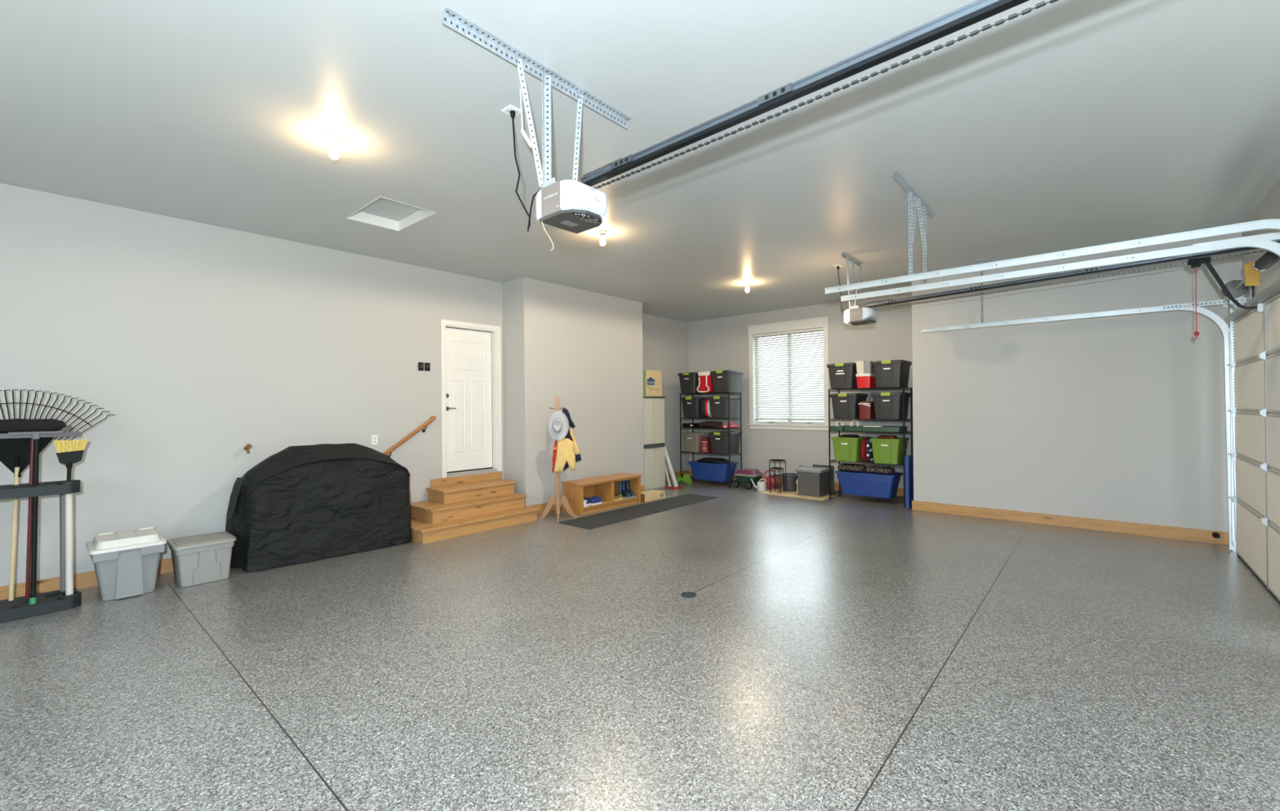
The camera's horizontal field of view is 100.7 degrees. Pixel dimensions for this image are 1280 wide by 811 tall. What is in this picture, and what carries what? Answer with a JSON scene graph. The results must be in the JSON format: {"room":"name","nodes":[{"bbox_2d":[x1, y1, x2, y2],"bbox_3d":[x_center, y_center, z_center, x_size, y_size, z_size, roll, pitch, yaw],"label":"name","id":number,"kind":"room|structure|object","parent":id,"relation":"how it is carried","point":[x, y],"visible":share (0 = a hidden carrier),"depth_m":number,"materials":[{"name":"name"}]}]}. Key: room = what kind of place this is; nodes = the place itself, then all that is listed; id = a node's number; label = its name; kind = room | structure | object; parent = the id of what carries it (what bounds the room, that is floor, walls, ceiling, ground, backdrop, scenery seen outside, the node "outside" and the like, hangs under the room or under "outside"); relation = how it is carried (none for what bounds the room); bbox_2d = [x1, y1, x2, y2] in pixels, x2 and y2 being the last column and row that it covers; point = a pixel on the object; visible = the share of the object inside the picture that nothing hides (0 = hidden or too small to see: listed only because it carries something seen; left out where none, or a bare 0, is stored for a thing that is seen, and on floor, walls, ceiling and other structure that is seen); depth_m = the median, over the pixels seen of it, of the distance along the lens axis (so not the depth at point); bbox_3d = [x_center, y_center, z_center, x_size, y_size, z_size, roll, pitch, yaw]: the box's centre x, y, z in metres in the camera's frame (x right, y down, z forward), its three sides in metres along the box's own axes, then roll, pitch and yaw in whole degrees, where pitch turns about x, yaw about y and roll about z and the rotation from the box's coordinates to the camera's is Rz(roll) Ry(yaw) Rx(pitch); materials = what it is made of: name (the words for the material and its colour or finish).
{"room":"garage","nodes":[
{"label":"garage","id":0,"kind":"room"},
{"bbox_2d":[0,183,503,586],"bbox_3d":[-4.576,-0.112,5.410,0.200,3.490,7.329,-1,0,41],"label":"wall","id":1,"kind":"structure","parent":0,"point":[203,343],"depth_m":5.32,"materials":[{"name":"paint"}]},
{"bbox_2d":[0,558,173,600],"bbox_3d":[-4.997,1.567,4.739,0.020,0.137,5.350,-1,0,41],"label":"baseboard","id":2,"kind":"structure","parent":1,"relation":"attached to","point":[86,580],"depth_m":4.63,"materials":[{"name":"brown wood"}]},
{"bbox_2d":[382,416,436,457],"bbox_3d":[-3.050,0.418,6.932,0.083,0.542,0.795,-1,0,41],"label":"handrail","id":3,"kind":"object","parent":1,"relation":"attached to","point":[432,419],"visible":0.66,"depth_m":6.94,"materials":[{"name":"brown wood"}]},
{"bbox_2d":[440,319,502,478],"bbox_3d":[-2.490,-0.099,7.753,0.178,2.195,0.967,-1,0,41],"label":"door","id":4,"kind":"structure","parent":1,"relation":"in","point":[471,370],"depth_m":7.79,"materials":[{"name":"white paint"}]},
{"bbox_2d":[502,277,644,506],"bbox_3d":[-1.091,-0.136,8.988,0.740,3.490,2.646,-1,0,41],"label":"wall","id":5,"kind":"structure","parent":0,"point":[583,348],"depth_m":8.42,"materials":[{"name":"paint"}]},
{"bbox_2d":[528,485,644,514],"bbox_3d":[-0.786,1.537,8.739,0.018,0.137,2.635,-1,0,41],"label":"baseboard","id":6,"kind":"structure","parent":5,"relation":"attached to","point":[542,507],"depth_m":7.98,"materials":[{"name":"brown wood"}]},
{"bbox_2d":[0,475,1279,810],"bbox_3d":[0.216,1.648,4.754,8.658,0.120,12.630,-1,0,41],"label":"floor","id":7,"kind":"structure","parent":0,"point":[836,654],"depth_m":3.10,"materials":[{"name":"concrete"}]},
{"bbox_2d":[0,480,81,622],"bbox_3d":[-4.952,1.121,4.090,0.382,1.018,0.875,-1,0,41],"label":"tool rack","id":8,"kind":"object","parent":7,"relation":"on","point":[68,597],"visible":0.97,"depth_m":4.24,"materials":[{"name":"plastic"}]},
{"bbox_2d":[0,418,72,604],"bbox_3d":[-4.849,0.828,4.106,0.163,1.440,0.638,-1,0,41],"label":"push broom","id":9,"kind":"object","parent":8,"relation":"on","point":[42,426],"visible":1,"depth_m":4.17,"materials":[{"name":"black plastic"}]},
{"bbox_2d":[0,431,79,599],"bbox_3d":[-4.930,0.881,4.187,0.030,1.325,0.712,-1,0,41],"label":"squeegee","id":10,"kind":"object","parent":8,"relation":"on","point":[2,436],"visible":0.77,"depth_m":4.24,"materials":[{"name":"red metal"}]},
{"bbox_2d":[0,480,80,499],"bbox_3d":[-4.956,0.660,4.091,0.382,0.097,0.875,-1,0,41],"label":"tray","id":11,"kind":"object","parent":8,"relation":"on","point":[59,487],"depth_m":4.17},
{"bbox_2d":[0,587,81,622],"bbox_3d":[-4.948,1.578,4.089,0.382,0.103,0.875,-1,0,41],"label":"tray","id":12,"kind":"object","parent":8,"relation":"on","point":[58,600],"depth_m":4.18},
{"bbox_2d":[0,389,115,600],"bbox_3d":[-4.980,0.709,4.245,0.066,1.673,1.120,-1,0,41],"label":"rake","id":13,"kind":"object","parent":8,"relation":"in","point":[15,453],"visible":0.79,"depth_m":4.25,"materials":[{"name":"plastic"}]},
{"bbox_2d":[53,439,88,481],"bbox_3d":[-4.644,0.481,4.334,0.092,0.405,0.196,-1,0,41],"label":"broom","id":14,"kind":"object","parent":8,"relation":"in","point":[73,453],"visible":1,"depth_m":4.31,"materials":[{"name":"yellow plastic"}]},
{"bbox_2d":[85,526,166,600],"bbox_3d":[-4.502,1.373,4.653,0.525,0.509,0.477,-1,0,41],"label":"storage bin","id":15,"kind":"object","parent":7,"relation":"on","point":[126,562],"visible":1,"depth_m":4.50,"materials":[{"name":"plastic"}]},
{"bbox_2d":[166,531,236,587],"bbox_3d":[-4.116,1.436,4.984,0.470,0.378,0.454,-1,0,41],"label":"storage bin","id":16,"kind":"object","parent":7,"relation":"on","point":[198,559],"visible":0.99,"depth_m":4.86,"materials":[{"name":"plastic"}]},
{"bbox_2d":[225,443,411,572],"bbox_3d":[-3.483,1.021,5.866,0.719,1.188,1.645,-1,0,41],"label":"grill cover","id":17,"kind":"object","parent":7,"relation":"on","point":[300,504],"visible":0.98,"depth_m":5.59,"materials":[{"name":"black fabric"}]},
{"bbox_2d":[409,471,539,544],"bbox_3d":[-2.309,1.307,7.097,0.928,0.618,1.730,-1,0,41],"label":"wooden steps","id":18,"kind":"structure","parent":7,"relation":"on","point":[455,507],"depth_m":6.99,"materials":[{"name":"brown wood"}]},
{"bbox_2d":[537,396,578,522],"bbox_3d":[-1.179,0.738,7.594,0.427,1.738,0.427,-1,0,36],"label":"coat rack","id":19,"kind":"object","parent":7,"relation":"on","point":[557,502],"visible":0.62,"depth_m":7.57,"materials":[{"name":"brown wood"}]},
{"bbox_2d":[547,411,568,439],"bbox_3d":[-1.144,0.281,7.421,0.300,0.410,0.144,-1,0,-9],"label":"cowboy hat","id":20,"kind":"object","parent":19,"relation":"hanging from","point":[557,422],"visible":1,"depth_m":7.48,"materials":[{"name":"grey fabric"}]},
{"bbox_2d":[554,426,581,471],"bbox_3d":[-1.030,0.621,7.562,0.388,0.636,0.146,-1,0,-9],"label":"jacket","id":21,"kind":"object","parent":19,"relation":"hanging from","point":[567,447],"visible":1,"depth_m":7.51,"materials":[{"name":"yellow fabric"}]},
{"bbox_2d":[560,472,642,515],"bbox_3d":[-0.574,1.375,8.393,0.450,0.455,1.369,-1,0,41],"label":"bench","id":22,"kind":"object","parent":7,"relation":"on","point":[606,486],"visible":0.92,"depth_m":8.28,"materials":[{"name":"brown wood"}]},
{"bbox_2d":[588,496,636,506],"bbox_3d":[-0.585,1.509,8.404,0.393,0.018,1.285,-1,0,41],"label":"shelf","id":23,"kind":"object","parent":22,"relation":"attached to","point":[605,502],"depth_m":8.35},
{"bbox_2d":[619,480,632,497],"bbox_3d":[-0.244,1.355,8.700,0.253,0.282,0.100,-1,0,41],"label":"rubber boot","id":24,"kind":"object","parent":22,"relation":"on","point":[623,491],"visible":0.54,"depth_m":8.69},
{"bbox_2d":[557,493,717,529],"bbox_3d":[0.108,1.592,8.194,0.625,0.007,3.030,-1,0,41],"label":"runner mat","id":25,"kind":"object","parent":7,"relation":"on","point":[602,519],"visible":1,"depth_m":7.93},
{"bbox_2d":[640,489,665,502],"bbox_3d":[0.151,1.537,9.049,0.296,0.115,0.535,-1,0,41],"label":"wooden platform","id":26,"kind":"object","parent":7,"relation":"on","point":[651,495],"visible":0.76,"depth_m":8.99,"materials":[{"name":"brown wood"}]},
{"bbox_2d":[643,396,665,491],"bbox_3d":[0.105,0.714,10.188,0.482,1.772,0.707,-1,0,41],"label":"tall cabinet","id":27,"kind":"object","parent":7,"relation":"on","point":[654,452],"visible":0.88,"depth_m":10.06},
{"bbox_2d":[643,369,662,396],"bbox_3d":[0.070,-0.421,10.177,0.403,0.496,0.625,-1,0,41],"label":"cardboard box","id":28,"kind":"object","parent":27,"relation":"on","point":[652,380],"visible":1,"depth_m":10.07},
{"bbox_2d":[665,486,681,489],"bbox_3d":[0.690,1.584,10.255,0.280,0.018,0.300,-1,0,41],"label":"mat","id":29,"kind":"object","parent":7,"relation":"on","point":[668,487],"visible":0.9,"depth_m":10.19,"materials":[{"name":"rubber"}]},
{"bbox_2d":[664,446,678,487],"bbox_3d":[0.465,0.807,10.478,0.658,1.553,0.092,-1,0,42],"label":"leaning board","id":30,"kind":"object","parent":29,"relation":"on","point":[667,458],"visible":0.36,"depth_m":10.35,"materials":[{"name":"white laminate"}]},
{"bbox_2d":[676,473,691,484],"bbox_3d":[0.893,1.484,10.762,0.280,0.200,0.148,-1,0,41],"label":"toy","id":31,"kind":"object","parent":7,"relation":"on","point":[684,477],"visible":0.99,"depth_m":10.71,"materials":[{"name":"green plastic"}]},
{"bbox_2d":[680,391,742,488],"bbox_3d":[1.424,0.667,10.750,1.202,1.845,0.472,-1,0,41],"label":"wire rack","id":32,"kind":"object","parent":7,"relation":"on","point":[729,419],"visible":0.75,"depth_m":10.52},
{"bbox_2d":[677,372,700,393],"bbox_3d":[1.126,-0.465,11.030,0.464,0.422,0.602,-1,0,41],"label":"tote","id":33,"kind":"object","parent":32,"relation":"on","point":[689,381],"visible":0.77,"depth_m":10.80,"materials":[{"name":"plastic"}]},
{"bbox_2d":[680,396,707,417],"bbox_3d":[1.178,0.035,10.988,0.464,0.422,0.602,-1,0,41],"label":"tote","id":34,"kind":"object","parent":32,"relation":"on","point":[691,406],"visible":0.82,"depth_m":10.76,"materials":[{"name":"plastic"}]},
{"bbox_2d":[681,431,709,452],"bbox_3d":[1.164,0.750,10.945,0.420,0.392,0.484,-1,0,41],"label":"tote","id":35,"kind":"object","parent":32,"relation":"on","point":[692,440],"visible":0.84,"depth_m":10.75,"materials":[{"name":"plastic"}]},
{"bbox_2d":[697,371,713,392],"bbox_3d":[1.374,-0.465,10.701,0.313,0.415,0.371,-1,0,41],"label":"bag","id":36,"kind":"object","parent":32,"relation":"on","point":[705,381],"visible":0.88,"depth_m":10.54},
{"bbox_2d":[700,432,711,453],"bbox_3d":[1.344,0.738,10.642,0.190,0.408,0.208,-1,0,41],"label":"gift bag","id":37,"kind":"object","parent":32,"relation":"on","point":[705,446],"visible":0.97,"depth_m":10.56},
{"bbox_2d":[680,391,737,395],"bbox_3d":[1.416,-0.238,10.752,1.174,0.036,0.444,-1,0,41],"label":"wire shelf","id":38,"kind":"object","parent":32,"relation":"attached to","point":[701,393],"depth_m":10.63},
{"bbox_2d":[680,417,740,420],"bbox_3d":[1.421,0.262,10.751,1.174,0.036,0.444,-1,0,41],"label":"wire shelf","id":39,"kind":"object","parent":32,"relation":"attached to","point":[722,419],"depth_m":10.57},
{"bbox_2d":[680,451,740,456],"bbox_3d":[1.427,0.962,10.749,1.174,0.036,0.444,-1,0,41],"label":"wire shelf","id":40,"kind":"object","parent":32,"relation":"attached to","point":[729,454],"depth_m":10.52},
{"bbox_2d":[698,421,723,427],"bbox_3d":[1.429,0.374,10.663,0.565,0.130,0.316,-1,0,41],"label":"bag","id":41,"kind":"object","parent":32,"relation":"on","point":[706,424],"visible":0.97,"depth_m":10.53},
{"bbox_2d":[680,426,741,430],"bbox_3d":[1.423,0.462,10.750,1.174,0.036,0.444,-1,0,41],"label":"wire shelf","id":42,"kind":"object","parent":32,"relation":"attached to","point":[716,428],"depth_m":10.52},
{"bbox_2d":[689,476,735,484],"bbox_3d":[1.432,1.517,10.748,1.174,0.036,0.444,-1,0,41],"label":"wire shelf","id":43,"kind":"object","parent":32,"relation":"attached to","point":[729,482],"depth_m":10.51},
{"bbox_2d":[688,460,737,482],"bbox_3d":[1.474,1.322,10.737,0.930,0.350,0.500,-1,0,41],"label":"tote","id":44,"kind":"object","parent":32,"relation":"on","point":[714,472],"visible":0.84,"depth_m":10.54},
{"bbox_2d":[697,457,728,463],"bbox_3d":[1.492,1.106,10.723,0.760,0.095,0.356,-1,0,41],"label":"bag","id":45,"kind":"object","parent":44,"relation":"on","point":[718,460],"visible":0.97,"depth_m":10.57,"materials":[{"name":"black fabric"}]},
{"bbox_2d":[707,431,740,454],"bbox_3d":[1.692,0.729,10.543,0.464,0.422,0.602,-1,0,41],"label":"tote","id":46,"kind":"object","parent":32,"relation":"on","point":[719,441],"visible":0.98,"depth_m":10.37,"materials":[{"name":"plastic"}]},
{"bbox_2d":[707,395,742,417],"bbox_3d":[1.686,0.029,10.544,0.464,0.422,0.602,-1,0,41],"label":"tote","id":47,"kind":"object","parent":32,"relation":"on","point":[718,405],"visible":0.96,"depth_m":10.37,"materials":[{"name":"plastic"}]},
{"bbox_2d":[710,370,744,392],"bbox_3d":[1.728,-0.471,10.504,0.464,0.422,0.602,-1,0,41],"label":"tote","id":48,"kind":"object","parent":32,"relation":"on","point":[723,381],"visible":0.98,"depth_m":10.32,"materials":[{"name":"plastic"}]},
{"bbox_2d":[732,468,763,488],"bbox_3d":[2.099,1.408,10.253,0.472,0.341,0.446,-1,0,41],"label":"cart","id":49,"kind":"object","parent":7,"relation":"on","point":[744,476],"visible":0.82,"depth_m":10.13,"materials":[{"name":"plastic"}]},
{"bbox_2d":[760,488,835,500],"bbox_3d":[2.780,1.567,9.365,1.160,0.012,0.550,-1,0,41],"label":"plywood sheet","id":50,"kind":"object","parent":7,"relation":"on","point":[793,494],"visible":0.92,"depth_m":9.27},
{"bbox_2d":[768,459,786,492],"bbox_3d":[2.484,1.271,9.576,0.283,0.576,0.283,-1,0,41],"label":"plant stand","id":51,"kind":"object","parent":50,"relation":"on","point":[771,460],"visible":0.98,"depth_m":9.56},
{"bbox_2d":[780,473,797,492],"bbox_3d":[2.758,1.410,9.736,0.344,0.302,0.344,-1,0,41],"label":"planter pot","id":52,"kind":"object","parent":50,"relation":"on","point":[791,478],"visible":0.72,"depth_m":9.61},
{"bbox_2d":[795,466,831,497],"bbox_3d":[3.048,1.330,9.309,0.460,0.454,0.500,-1,0,41],"label":"box","id":53,"kind":"object","parent":50,"relation":"on","point":[814,482],"visible":0.87,"depth_m":9.15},
{"bbox_2d":[813,464,834,493],"bbox_3d":[3.286,1.319,9.506,0.380,0.498,0.030,-1,0,41],"label":"board","id":54,"kind":"object","parent":7,"relation":"on","point":[814,465],"visible":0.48,"depth_m":9.39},
{"bbox_2d":[828,386,912,507],"bbox_3d":[3.768,0.641,8.702,1.197,1.845,0.472,-1,0,41],"label":"wire rack","id":55,"kind":"object","parent":7,"relation":"on","point":[904,420],"visible":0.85,"depth_m":8.50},
{"bbox_2d":[826,362,857,389],"bbox_3d":[3.483,-0.491,8.971,0.464,0.422,0.602,-1,0,41],"label":"tote","id":56,"kind":"object","parent":55,"relation":"on","point":[842,375],"visible":0.81,"depth_m":8.76,"materials":[{"name":"plastic"}]},
{"bbox_2d":[829,393,868,418],"bbox_3d":[3.523,0.009,8.939,0.464,0.422,0.602,-1,0,41],"label":"tote","id":57,"kind":"object","parent":55,"relation":"on","point":[845,406],"visible":0.97,"depth_m":8.73,"materials":[{"name":"plastic"}]},
{"bbox_2d":[831,436,869,462],"bbox_3d":[3.543,0.724,8.934,0.452,0.392,0.578,-1,0,41],"label":"tote","id":58,"kind":"object","parent":55,"relation":"on","point":[846,449],"visible":0.78,"depth_m":8.72,"materials":[{"name":"plastic"}]},
{"bbox_2d":[855,373,875,388],"bbox_3d":[3.700,-0.398,8.669,0.233,0.231,0.340,-1,0,41],"label":"cooler","id":59,"kind":"object","parent":55,"relation":"on","point":[864,380],"visible":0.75,"depth_m":8.55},
{"bbox_2d":[855,360,874,373],"bbox_3d":[3.692,-0.618,8.668,0.241,0.206,0.280,-1,0,41],"label":"plastic container","id":60,"kind":"object","parent":59,"relation":"on","point":[862,367],"visible":0.74,"depth_m":8.56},
{"bbox_2d":[857,401,875,419],"bbox_3d":[3.693,0.077,8.628,0.195,0.281,0.285,-1,0,41],"label":"cooler","id":61,"kind":"object","parent":55,"relation":"on","point":[866,409],"visible":0.91,"depth_m":8.54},
{"bbox_2d":[830,459,903,467],"bbox_3d":[3.771,0.937,8.702,1.169,0.036,0.444,-1,0,41],"label":"wire shelf","id":62,"kind":"object","parent":55,"relation":"attached to","point":[839,462],"depth_m":8.60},
{"bbox_2d":[831,490,903,503],"bbox_3d":[3.776,1.492,8.700,1.169,0.036,0.444,-1,0,41],"label":"wire shelf","id":63,"kind":"object","parent":55,"relation":"attached to","point":[839,491],"depth_m":8.56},
{"bbox_2d":[835,470,902,498],"bbox_3d":[3.769,1.285,8.752,0.950,0.375,0.510,-1,0,41],"label":"tote","id":64,"kind":"object","parent":55,"relation":"on","point":[885,486],"visible":0.87,"depth_m":8.56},
{"bbox_2d":[837,463,866,471],"bbox_3d":[3.560,1.039,8.914,0.455,0.116,0.429,-1,0,41],"label":"seat cushion","id":65,"kind":"object","parent":64,"relation":"in","point":[843,467],"visible":0.96,"depth_m":8.76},
{"bbox_2d":[866,466,895,474],"bbox_3d":[3.901,1.040,8.614,0.435,0.106,0.428,-1,0,41],"label":"seat cushion","id":66,"kind":"object","parent":64,"relation":"on","point":[877,469],"visible":0.99,"depth_m":8.47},
{"bbox_2d":[866,437,873,462],"bbox_3d":[3.773,0.715,8.666,0.088,0.402,0.321,-1,0,41],"label":"folded fabric","id":67,"kind":"object","parent":55,"relation":"on","point":[869,455],"visible":0.61,"depth_m":8.56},
{"bbox_2d":[829,386,911,391],"bbox_3d":[3.760,-0.263,8.704,1.169,0.036,0.444,-1,0,41],"label":"wire shelf","id":68,"kind":"object","parent":55,"relation":"attached to","point":[875,388],"depth_m":8.66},
{"bbox_2d":[830,431,911,435],"bbox_3d":[3.767,0.437,8.703,1.169,0.036,0.444,-1,0,41],"label":"wire shelf","id":69,"kind":"object","parent":55,"relation":"attached to","point":[833,432],"depth_m":8.53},
{"bbox_2d":[830,418,911,422],"bbox_3d":[3.765,0.237,8.703,1.169,0.036,0.444,-1,0,41],"label":"wire shelf","id":70,"kind":"object","parent":55,"relation":"attached to","point":[904,420],"depth_m":8.53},
{"bbox_2d":[843,420,907,432],"bbox_3d":[3.826,0.324,8.635,0.865,0.184,0.453,-1,0,41],"label":"tray","id":71,"kind":"object","parent":55,"relation":"on","point":[855,428],"depth_m":8.49,"materials":[{"name":"plastic"}]},
{"bbox_2d":[870,437,909,464],"bbox_3d":[4.014,0.719,8.523,0.452,0.392,0.578,-1,0,41],"label":"tote","id":72,"kind":"object","parent":55,"relation":"on","point":[889,451],"visible":0.85,"depth_m":8.32,"materials":[{"name":"plastic"}]},
{"bbox_2d":[871,392,910,419],"bbox_3d":[4.026,0.003,8.500,0.464,0.422,0.602,-1,0,41],"label":"tote","id":73,"kind":"object","parent":55,"relation":"on","point":[887,406],"visible":0.96,"depth_m":8.30,"materials":[{"name":"plastic"}]},
{"bbox_2d":[871,360,911,387],"bbox_3d":[4.033,-0.497,8.491,0.464,0.422,0.602,-1,0,41],"label":"tote","id":74,"kind":"object","parent":55,"relation":"on","point":[890,373],"visible":0.98,"depth_m":8.29,"materials":[{"name":"plastic"}]},
{"bbox_2d":[905,454,913,508],"bbox_3d":[4.212,1.162,8.225,0.053,0.786,0.520,-1,0,41],"label":"lid","id":75,"kind":"object","parent":7,"relation":"on","point":[908,459],"visible":0.72,"depth_m":8.05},
{"bbox_2d":[0,0,1279,322],"bbox_3d":[0.182,-2.002,4.762,8.658,0.200,12.630,-1,0,41],"label":"ceiling","id":76,"kind":"structure","parent":0,"point":[1060,125],"depth_m":3.63,"materials":[{"name":"paint"}]},
{"bbox_2d":[324,133,343,159],"bbox_3d":[-2.151,-1.807,3.731,0.116,0.150,0.116,-1,0,41],"label":"ceiling lamp","id":77,"kind":"object","parent":76,"relation":"attached to","point":[334,140],"visible":1,"depth_m":3.71,"materials":[{"name":"ceramic"}]},
{"bbox_2d":[345,196,435,231],"bbox_3d":[-2.464,-1.936,5.235,0.807,0.122,0.540,-1,0,41],"label":"attic hatch","id":78,"kind":"object","parent":76,"relation":"attached to","point":[383,212],"visible":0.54,"depth_m":5.41,"materials":[{"name":"paint"}]},
{"bbox_2d":[501,104,523,116],"bbox_3d":[-0.821,-1.891,3.408,0.100,0.008,0.100,-1,0,41],"label":"outlet","id":79,"kind":"object","parent":76,"relation":"attached to","point":[507,110],"visible":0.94,"depth_m":3.39,"materials":[{"name":"plastic"}]},
{"bbox_2d":[510,110,540,231],"bbox_3d":[-0.696,-1.463,3.179,0.096,0.851,0.539,0,0,-34],"label":"power cord","id":80,"kind":"object","parent":79,"relation":"hanging from","point":[512,112],"visible":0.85,"depth_m":3.20,"materials":[{"name":"black plastic"}]},
{"bbox_2d":[520,89,532,147],"bbox_3d":[-0.614,-1.551,3.106,0.069,0.691,0.261,0,0,-43],"label":"wire","id":81,"kind":"object","parent":76,"relation":"hanging from","point":[526,139],"visible":0.56,"depth_m":3.17,"materials":[{"name":"white paint"}]},
{"bbox_2d":[441,7,632,186],"bbox_3d":[-0.501,-1.558,3.037,0.055,0.681,1.316,-1,0,41],"label":"hanger","id":82,"kind":"object","parent":76,"relation":"attached to","point":[452,20],"visible":0.88,"depth_m":2.98,"materials":[{"name":"metal"}]},
{"bbox_2d":[536,177,607,234],"bbox_3d":[-0.382,-1.126,2.982,0.370,0.213,0.294,-1,0,41],"label":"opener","id":83,"kind":"object","parent":82,"relation":"hanging from","point":[574,206],"visible":1,"depth_m":2.88,"materials":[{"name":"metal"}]},
{"bbox_2d":[536,189,565,231],"bbox_3d":[-0.489,-1.123,3.076,0.085,0.163,0.294,-1,0,41],"label":"light","id":84,"kind":"object","parent":83,"relation":"attached to","point":[540,196],"depth_m":2.95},
{"bbox_2d":[560,179,607,218],"bbox_3d":[-0.285,-1.125,2.898,0.115,0.163,0.294,-1,0,41],"label":"light","id":85,"kind":"object","parent":83,"relation":"on","point":[575,197],"depth_m":2.83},
{"bbox_2d":[841,252,864,308],"bbox_3d":[2.779,-1.581,6.904,0.054,0.680,0.690,-1,0,41],"label":"hanger","id":86,"kind":"object","parent":76,"relation":"attached to","point":[848,257],"visible":0.84,"depth_m":6.92,"materials":[{"name":"metal"}]},
{"bbox_2d":[844,305,877,325],"bbox_3d":[2.815,-1.147,6.763,0.370,0.213,0.294,-1,0,41],"label":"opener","id":87,"kind":"object","parent":86,"relation":"hanging from","point":[855,316],"visible":1,"depth_m":6.66,"materials":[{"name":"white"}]},
{"bbox_2d":[862,307,877,320],"bbox_3d":[2.911,-1.146,6.679,0.115,0.163,0.294,-1,0,41],"label":"light","id":88,"kind":"object","parent":87,"relation":"on","point":[868,314],"depth_m":6.59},
{"bbox_2d":[891,170,935,284],"bbox_3d":[2.528,-1.514,4.847,0.037,0.818,1.360,-1,0,41],"label":"hanger","id":89,"kind":"object","parent":76,"relation":"hanging from","point":[917,202],"visible":1,"depth_m":4.77,"materials":[{"name":"metal"}]},
{"bbox_2d":[824,219,1279,294],"bbox_3d":[2.969,-1.027,4.196,3.068,0.270,0.033,-1,0,41],"label":"door track","id":90,"kind":"object","parent":89,"relation":"attached to","point":[1264,224],"visible":1,"depth_m":3.94,"materials":[{"name":"metal"}]},
{"bbox_2d":[977,258,986,323],"bbox_3d":[4.533,-1.492,7.032,0.100,0.890,0.070,-1,0,41],"label":"hanger","id":91,"kind":"object","parent":76,"relation":"hanging from","point":[980,260],"visible":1,"depth_m":7.03,"materials":[{"name":"metal"}]},
{"bbox_2d":[642,313,689,473],"bbox_3d":[0.295,-0.144,11.296,0.200,3.490,2.655,-1,0,41],"label":"wall","id":92,"kind":"structure","parent":0,"point":[664,340],"depth_m":11.57,"materials":[{"name":"paint"}]},
{"bbox_2d":[688,292,913,488],"bbox_3d":[3.045,-0.171,10.524,4.958,3.490,0.200,-1,0,41],"label":"wall","id":93,"kind":"structure","parent":0,"point":[722,344],"depth_m":10.35,"materials":[{"name":"paint"}]},
{"bbox_2d":[746,316,831,431],"bbox_3d":[2.947,-0.594,10.541,1.740,2.137,0.220,-1,0,41],"label":"window","id":94,"kind":"structure","parent":93,"relation":"in","point":[816,322],"depth_m":10.49,"materials":[{"name":"white paint"}]},
{"bbox_2d":[753,327,824,421],"bbox_3d":[2.936,-0.588,10.527,1.474,1.765,0.075,-1,0,41],"label":"window blind","id":95,"kind":"object","parent":94,"relation":"attached to","point":[810,415],"visible":1,"depth_m":10.50,"materials":[{"name":"grey"}]},
{"bbox_2d":[689,470,903,496],"bbox_3d":[2.995,1.506,10.432,4.936,0.137,0.018,-1,0,41],"label":"baseboard","id":96,"kind":"structure","parent":93,"relation":"attached to","point":[900,491],"depth_m":9.84,"materials":[{"name":"brown wood"}]},
{"bbox_2d":[911,232,1242,532],"bbox_3d":[5.847,-0.203,7.304,3.500,3.490,1.363,-1,0,41],"label":"wall","id":97,"kind":"structure","parent":0,"point":[1119,418],"depth_m":6.68,"materials":[{"name":"paint"}]},
{"bbox_2d":[911,500,1228,545],"bbox_3d":[5.291,1.478,6.882,3.230,0.137,0.018,-1,0,41],"label":"baseboard","id":98,"kind":"structure","parent":97,"relation":"attached to","point":[1148,530],"depth_m":6.66,"materials":[{"name":"brown wood"}]},
{"bbox_2d":[1241,177,1279,310],"bbox_3d":[2.936,-0.189,1.463,0.200,3.490,11.267,-1,0,41],"label":"wall","id":99,"kind":"structure","parent":0,"point":[1268,208],"depth_m":4.95,"materials":[{"name":"paint"}]},
{"bbox_2d":[580,0,1058,189],"bbox_3d":[0.932,-1.265,1.873,3.301,0.142,0.039,-1,0,41],"label":"rail","id":100,"kind":"object","parent":99,"relation":"attached to","point":[974,12],"visible":0.97,"depth_m":2.05,"materials":[{"name":"metal"}]},
{"bbox_2d":[840,231,1279,302],"bbox_3d":[3.352,0.193,4.535,3.218,2.732,0.088,-1,0,41],"label":"door track","id":101,"kind":"object","parent":99,"relation":"attached to","point":[1264,242],"visible":1,"depth_m":4.22,"materials":[{"name":"metal"}]},
{"bbox_2d":[866,239,1279,312],"bbox_3d":[4.088,-1.071,5.544,3.386,0.591,0.076,-1,0,43],"label":"rail","id":102,"kind":"object","parent":99,"relation":"attached to","point":[1193,260],"visible":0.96,"depth_m":5.15,"materials":[{"name":"metal"}]},
{"bbox_2d":[920,297,1246,551],"bbox_3d":[5.160,0.220,6.498,3.078,2.652,0.092,-1,0,41],"label":"door track","id":103,"kind":"object","parent":99,"relation":"attached to","point":[1228,335],"visible":0.74,"depth_m":5.59,"materials":[{"name":"metal"}]},
{"bbox_2d":[1225,279,1279,604],"bbox_3d":[5.248,0.306,4.467,0.111,2.470,2.910,-1,0,41],"label":"door","id":104,"kind":"structure","parent":103,"relation":"attached to","point":[1256,499],"depth_m":4.61,"materials":[{"name":"metal"}]},
{"bbox_2d":[1221,240,1279,545],"bbox_3d":[5.295,0.071,4.470,0.203,2.780,3.300,-1,0,41],"label":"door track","id":105,"kind":"object","parent":99,"relation":"attached to","point":[1237,288],"visible":0.73,"depth_m":5.44,"materials":[{"name":"metal"}]},
{"bbox_2d":[1243,261,1260,286],"bbox_3d":[5.444,-1.173,4.719,0.100,0.225,0.012,-1,0,41],"label":"tag","id":106,"kind":"object","parent":105,"relation":"hanging from","point":[1252,277],"visible":0.92,"depth_m":4.72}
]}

